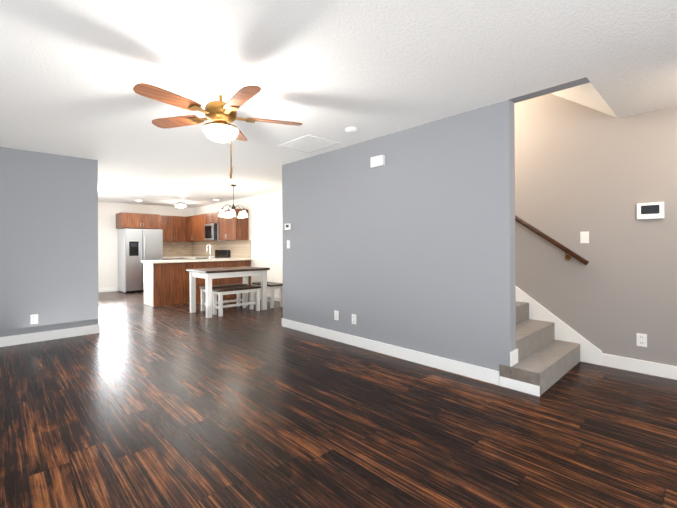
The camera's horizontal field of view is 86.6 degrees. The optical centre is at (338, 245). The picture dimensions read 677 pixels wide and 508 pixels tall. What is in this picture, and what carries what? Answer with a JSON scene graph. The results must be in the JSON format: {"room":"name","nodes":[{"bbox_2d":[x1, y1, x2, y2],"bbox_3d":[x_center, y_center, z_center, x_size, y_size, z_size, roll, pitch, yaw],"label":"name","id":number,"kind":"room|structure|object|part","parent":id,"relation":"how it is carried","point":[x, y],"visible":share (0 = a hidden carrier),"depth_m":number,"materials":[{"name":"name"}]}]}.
{"room":"living room","nodes":[
{"label":"living room","id":0,"kind":"room"},
{"bbox_2d":[0,147,98,336],"bbox_3d":[-4.456,0.013,4.151,2.810,2.440,0.120,0,0,-44],"label":"wall","id":1,"kind":"structure","parent":0,"point":[49,239],"depth_m":4.69,"materials":[{"name":"grey paint"}]},
{"bbox_2d":[30,314,37,323],"bbox_3d":[-3.891,0.937,4.595,0.075,0.120,0.008,0,0,-44],"label":"outlet","id":2,"kind":"object","parent":1,"relation":"attached to","point":[34,319],"visible":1,"depth_m":4.59,"materials":[{"name":"white plastic"}]},
{"bbox_2d":[0,324,99,346],"bbox_3d":[-4.385,1.173,4.116,2.795,0.120,0.017,0,0,-44],"label":"baseboard","id":3,"kind":"structure","parent":1,"relation":"attached to","point":[92,329],"depth_m":4.68,"materials":[{"name":"white wood"}]},
{"bbox_2d":[98,202,192,290],"bbox_3d":[-5.952,0.024,10.198,3.610,2.440,0.120,0,0,-44],"label":"wall","id":4,"kind":"structure","parent":0,"point":[108,251],"depth_m":9.86,"materials":[{"name":"white paint"}]},
{"bbox_2d":[98,287,114,291],"bbox_3d":[-6.637,1.187,9.445,1.330,0.120,0.015,0,0,-44],"label":"baseboard","id":5,"kind":"structure","parent":4,"relation":"attached to","point":[106,288],"depth_m":9.76,"materials":[{"name":"white wood"}]},
{"bbox_2d":[116,213,159,228],"bbox_3d":[-5.589,-0.686,10.032,0.970,0.405,0.620,0,0,-44],"label":"upper cabinet","id":6,"kind":"object","parent":4,"relation":"attached to","point":[123,220],"depth_m":9.78,"materials":[{"name":"brown wood"}]},
{"bbox_2d":[160,215,183,240],"bbox_3d":[-5.008,-0.511,10.738,0.826,0.760,0.398,0,0,-44],"label":"upper cabinet","id":7,"kind":"object","parent":4,"relation":"attached to","point":[172,227],"depth_m":10.62,"materials":[{"name":"brown wood"}]},
{"bbox_2d":[193,190,282,295],"bbox_3d":[-2.180,0.003,8.945,0.120,2.440,7.140,0,0,-44],"label":"wall","id":8,"kind":"structure","parent":0,"point":[266,242],"depth_m":8.38,"materials":[{"name":"white paint"}]},
{"bbox_2d":[184,215,199,240],"bbox_3d":[-4.163,-0.516,10.656,0.378,0.760,0.995,0,0,-44],"label":"upper cabinet","id":9,"kind":"object","parent":8,"relation":"attached to","point":[191,224],"depth_m":10.56,"materials":[{"name":"brown wood"}]},
{"bbox_2d":[200,214,215,240],"bbox_3d":[-3.697,-0.518,10.187,0.350,0.760,0.519,0,0,-44],"label":"upper cabinet","id":10,"kind":"object","parent":8,"relation":"attached to","point":[201,215],"depth_m":10.06,"materials":[{"name":"brown wood"}]},
{"bbox_2d":[204,211,219,224],"bbox_3d":[-3.254,-0.751,9.721,0.350,0.300,0.760,0,0,-44],"label":"upper cabinet","id":11,"kind":"object","parent":8,"relation":"attached to","point":[209,218],"depth_m":9.58,"materials":[{"name":"brown wood"}]},
{"bbox_2d":[204,223,218,239],"bbox_3d":[-3.287,-0.376,9.688,0.442,0.440,0.748,0,0,-44],"label":"over-the-range microwave","id":12,"kind":"object","parent":11,"relation":"attached to","point":[211,231],"visible":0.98,"depth_m":9.51,"materials":[{"name":"silver metal"}]},
{"bbox_2d":[216,209,247,240],"bbox_3d":[-2.672,-0.524,9.112,0.350,0.760,0.916,0,0,-44],"label":"upper cabinet","id":13,"kind":"object","parent":8,"relation":"attached to","point":[234,228],"depth_m":8.84,"materials":[{"name":"brown wood"}]},
{"bbox_2d":[260,292,279,300],"bbox_3d":[-0.999,1.157,7.615,0.015,0.120,3.325,0,0,-44],"label":"baseboard","id":14,"kind":"structure","parent":8,"relation":"attached to","point":[276,296],"depth_m":8.03,"materials":[{"name":"white wood"}]},
{"bbox_2d":[0,291,676,507],"bbox_3d":[-2.220,1.261,4.341,6.540,0.080,13.740,0,0,-44],"label":"floor","id":15,"kind":"structure","parent":0,"point":[136,402],"depth_m":2.40,"materials":[{"name":"brown wood"}]},
{"bbox_2d":[118,228,162,292],"bbox_3d":[-5.471,0.391,9.935,0.920,1.700,0.872,0,0,-44],"label":"fridge","id":16,"kind":"object","parent":15,"relation":"on","point":[136,247],"visible":0.79,"depth_m":9.57,"materials":[{"name":"grey metal"}]},
{"bbox_2d":[144,261,183,306],"bbox_3d":[-3.762,0.791,7.709,0.600,0.880,0.600,0,0,-44],"label":"base cabinet","id":17,"kind":"object","parent":15,"relation":"on","point":[166,278],"depth_m":7.50,"materials":[{"name":"brown wood"}]},
{"bbox_2d":[144,257,227,264],"bbox_3d":[-3.415,0.329,8.036,1.616,0.040,0.690,0,0,-44],"label":"countertop","id":18,"kind":"structure","parent":17,"relation":"on","point":[193,258],"depth_m":7.92,"materials":[{"name":"white stone"}]},
{"bbox_2d":[152,257,179,260],"bbox_3d":[-5.005,0.799,10.547,0.556,0.880,0.668,0,0,-44],"label":"countertop","id":19,"kind":"structure","parent":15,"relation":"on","point":[164,258],"depth_m":10.22,"materials":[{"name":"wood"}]},
{"bbox_2d":[180,257,187,260],"bbox_3d":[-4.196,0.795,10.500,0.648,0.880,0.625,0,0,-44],"label":"countertop","id":20,"kind":"structure","parent":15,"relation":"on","point":[181,258],"depth_m":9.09,"materials":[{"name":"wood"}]},
{"bbox_2d":[184,261,207,302],"bbox_3d":[-3.394,0.789,8.074,0.628,0.880,0.580,0,0,-44],"label":"base cabinet","id":21,"kind":"object","parent":15,"relation":"on","point":[187,264],"depth_m":7.84,"materials":[{"name":"brown wood"}]},
{"bbox_2d":[195,250,229,258],"bbox_3d":[-3.382,0.670,9.592,0.690,1.120,0.748,0,0,-44],"label":"range","id":22,"kind":"object","parent":15,"relation":"on","point":[222,253],"visible":0.12,"depth_m":9.70,"materials":[{"name":"silver metal"}]},
{"bbox_2d":[208,261,227,298],"bbox_3d":[-3.041,0.787,8.444,0.586,0.880,0.628,0,0,-44],"label":"base cabinet","id":23,"kind":"object","parent":15,"relation":"on","point":[211,264],"depth_m":8.27,"materials":[{"name":"brown wood"}]},
{"bbox_2d":[199,283,247,310],"bbox_3d":[-2.219,0.992,6.961,0.840,0.460,0.328,0,0,-44],"label":"bench","id":24,"kind":"object","parent":15,"relation":"on","point":[237,300],"visible":0.65,"depth_m":6.95,"materials":[{"name":"white paint"}]},
{"bbox_2d":[186,266,269,317],"bbox_3d":[-2.062,0.821,6.760,1.250,0.800,0.858,0,0,-44],"label":"dining table","id":25,"kind":"object","parent":15,"relation":"on","point":[208,275],"visible":0.98,"depth_m":6.58,"materials":[{"name":"white paint"}]},
{"bbox_2d":[212,285,260,315],"bbox_3d":[-1.867,0.990,6.592,0.840,0.460,0.328,0,0,-44],"label":"bench","id":26,"kind":"object","parent":15,"relation":"on","point":[221,292],"visible":1,"depth_m":6.45,"materials":[{"name":"white paint"}]},
{"bbox_2d":[228,261,250,296],"bbox_3d":[-2.626,0.785,8.839,0.668,0.880,0.628,0,0,-44],"label":"base cabinet","id":27,"kind":"object","parent":15,"relation":"on","point":[232,280],"depth_m":8.58,"materials":[{"name":"brown wood"}]},
{"bbox_2d":[228,257,251,260],"bbox_3d":[-2.725,0.326,8.953,0.650,0.040,1.066,0,0,-44],"label":"countertop","id":28,"kind":"structure","parent":27,"relation":"on","point":[231,258],"depth_m":8.74,"materials":[{"name":"beige stone"}]},
{"bbox_2d":[252,281,282,307],"bbox_3d":[-1.435,0.988,7.356,0.340,0.460,0.738,0,0,-44],"label":"bench","id":29,"kind":"object","parent":15,"relation":"on","point":[271,286],"visible":0.56,"depth_m":7.17,"materials":[{"name":"white paint"}]},
{"bbox_2d":[500,301,579,395],"bbox_3d":[0.901,0.002,4.494,1.248,2.405,3.325,0,0,-44],"label":"stairs","id":30,"kind":"structure","parent":15,"relation":"on","point":[546,360],"depth_m":3.35,"materials":[{"name":"beige carpet"}]},
{"bbox_2d":[0,0,676,207],"bbox_3d":[-2.233,-1.279,4.342,6.540,0.120,13.740,0,0,-44],"label":"ceiling","id":31,"kind":"structure","parent":0,"point":[73,73],"depth_m":2.51,"materials":[{"name":"white paint"}]},
{"bbox_2d":[175,202,185,207],"bbox_3d":[-4.336,-1.125,9.867,0.300,0.160,0.300,0,0,-44],"label":"kitchen ceiling light","id":32,"kind":"object","parent":31,"relation":"attached to","point":[180,205],"visible":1,"depth_m":9.79,"materials":[{"name":"white glass"}]},
{"bbox_2d":[133,83,301,178],"bbox_3d":[-0.903,-0.874,2.746,1.220,0.704,1.208,0,0,-44],"label":"ceiling fan","id":33,"kind":"object","parent":31,"relation":"hanging from","point":[221,114],"visible":1,"depth_m":2.69,"materials":[{"name":"brown wood"}]},
{"bbox_3d":[-0.910,-0.854,2.783,0.264,0.095,0.264,0,0,-44],"label":"lamp shade","id":34,"kind":"part","parent":33,"relation":"part of","materials":[{"name":"white glass"}]},
{"bbox_2d":[219,184,247,217],"bbox_3d":[-2.108,-0.898,7.180,0.558,0.640,0.542,0,0,-44],"label":"chandelier","id":35,"kind":"object","parent":31,"relation":"hanging from","point":[242,214],"visible":1,"depth_m":7.12,"materials":[{"name":"white glass"}]},
{"bbox_2d":[278,134,339,152],"bbox_3d":[-0.359,-1.219,4.333,0.480,0.018,0.600,0,0,-44],"label":"attic hatch","id":36,"kind":"object","parent":31,"relation":"in","point":[308,143],"visible":1,"depth_m":4.28,"materials":[{"name":"white paint"}]},
{"bbox_2d":[345,127,357,132],"bbox_3d":[0.137,-1.212,3.769,0.132,0.038,0.132,0,0,-44],"label":"smoke detector","id":37,"kind":"object","parent":31,"relation":"attached to","point":[351,129],"visible":1,"depth_m":3.73,"materials":[{"name":"white plastic"}]},
{"bbox_2d":[282,77,589,370],"bbox_3d":[0.525,-1.514,4.085,0.120,5.440,3.880,0,0,-44],"label":"wall","id":38,"kind":"structure","parent":0,"point":[410,244],"depth_m":3.71,"materials":[{"name":"grey paint"}]},
{"bbox_2d":[285,223,290,229],"bbox_3d":[-0.752,-0.286,5.327,0.022,0.090,0.130,0,0,-44],"label":"thermostat","id":39,"kind":"object","parent":38,"relation":"attached to","point":[287,226],"visible":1,"depth_m":5.30,"materials":[{"name":"white plastic"}]},
{"bbox_2d":[334,310,338,319],"bbox_3d":[-0.027,0.884,4.582,0.008,0.120,0.075,0,0,-44],"label":"outlet","id":40,"kind":"object","parent":38,"relation":"attached to","point":[336,315],"visible":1,"depth_m":4.58,"materials":[{"name":"white plastic"}]},
{"bbox_2d":[352,314,355,324],"bbox_3d":[0.187,0.888,4.358,0.008,0.120,0.075,0,0,-44],"label":"outlet","id":41,"kind":"object","parent":38,"relation":"attached to","point":[353,318],"visible":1,"depth_m":4.35,"materials":[{"name":"white plastic"}]},
{"bbox_2d":[370,155,384,167],"bbox_3d":[0.442,-0.956,4.058,0.040,0.115,0.180,0,0,-44],"label":"door chime","id":42,"kind":"object","parent":38,"relation":"attached to","point":[377,161],"visible":1,"depth_m":4.03,"materials":[{"name":"white plastic"}]},
{"bbox_2d":[282,318,539,396],"bbox_3d":[0.373,1.054,4.158,0.019,0.307,3.575,0,0,-44],"label":"baseboard","id":43,"kind":"structure","parent":38,"relation":"attached to","point":[496,378],"depth_m":3.60,"materials":[{"name":"white wood"}]},
{"bbox_2d":[551,82,617,117],"bbox_3d":[0.971,-2.703,4.517,1.130,2.935,3.880,0,0,-44],"label":"ceiling soffit","id":44,"kind":"structure","parent":0,"point":[587,95],"depth_m":3.34,"materials":[{"name":"white paint"}]},
{"bbox_2d":[514,93,676,365],"bbox_3d":[2.420,-1.524,3.930,0.150,5.440,6.720,0,0,-44],"label":"wall","id":45,"kind":"structure","parent":0,"point":[596,174],"depth_m":3.60,"materials":[{"name":"grey paint"}]},
{"bbox_2d":[515,215,588,264],"bbox_3d":[1.339,-1.063,4.886,0.098,2.534,3.468,0,0,-44],"label":"handrail","id":46,"kind":"object","parent":45,"relation":"attached to","point":[566,250],"visible":0.4,"depth_m":3.82,"materials":[{"name":"brown wood"}]},
{"bbox_2d":[515,285,601,364],"bbox_3d":[1.381,-0.180,4.908,0.015,2.766,3.620,0,0,-44],"label":"stair skirt board","id":47,"kind":"object","parent":45,"relation":"attached to","point":[591,353],"visible":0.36,"depth_m":3.84,"materials":[{"name":"white wood"}]},
{"bbox_2d":[580,231,588,242],"bbox_3d":[2.533,-0.089,3.698,0.016,0.120,0.075,0,0,-44],"label":"light switch","id":48,"kind":"object","parent":45,"relation":"attached to","point":[584,237],"visible":1,"depth_m":3.70,"materials":[{"name":"white plastic"}]},
{"bbox_2d":[602,353,676,379],"bbox_3d":[3.613,1.130,2.573,0.017,0.120,2.830,0,0,-44],"label":"baseboard","id":49,"kind":"structure","parent":45,"relation":"attached to","point":[635,365],"depth_m":3.38,"materials":[{"name":"white wood"}]},
{"bbox_2d":[637,333,646,346],"bbox_3d":[2.850,0.884,3.376,0.008,0.120,0.075,0,0,-44],"label":"outlet","id":50,"kind":"object","parent":45,"relation":"attached to","point":[642,340],"visible":1,"depth_m":3.37,"materials":[{"name":"white plastic"}]},
{"bbox_2d":[637,202,663,218],"bbox_3d":[2.884,-0.326,3.323,0.025,0.150,0.190,0,0,-44],"label":"thermostat","id":51,"kind":"object","parent":45,"relation":"attached to","point":[652,210],"visible":1,"depth_m":3.31,"materials":[{"name":"white plastic"}]}
]}

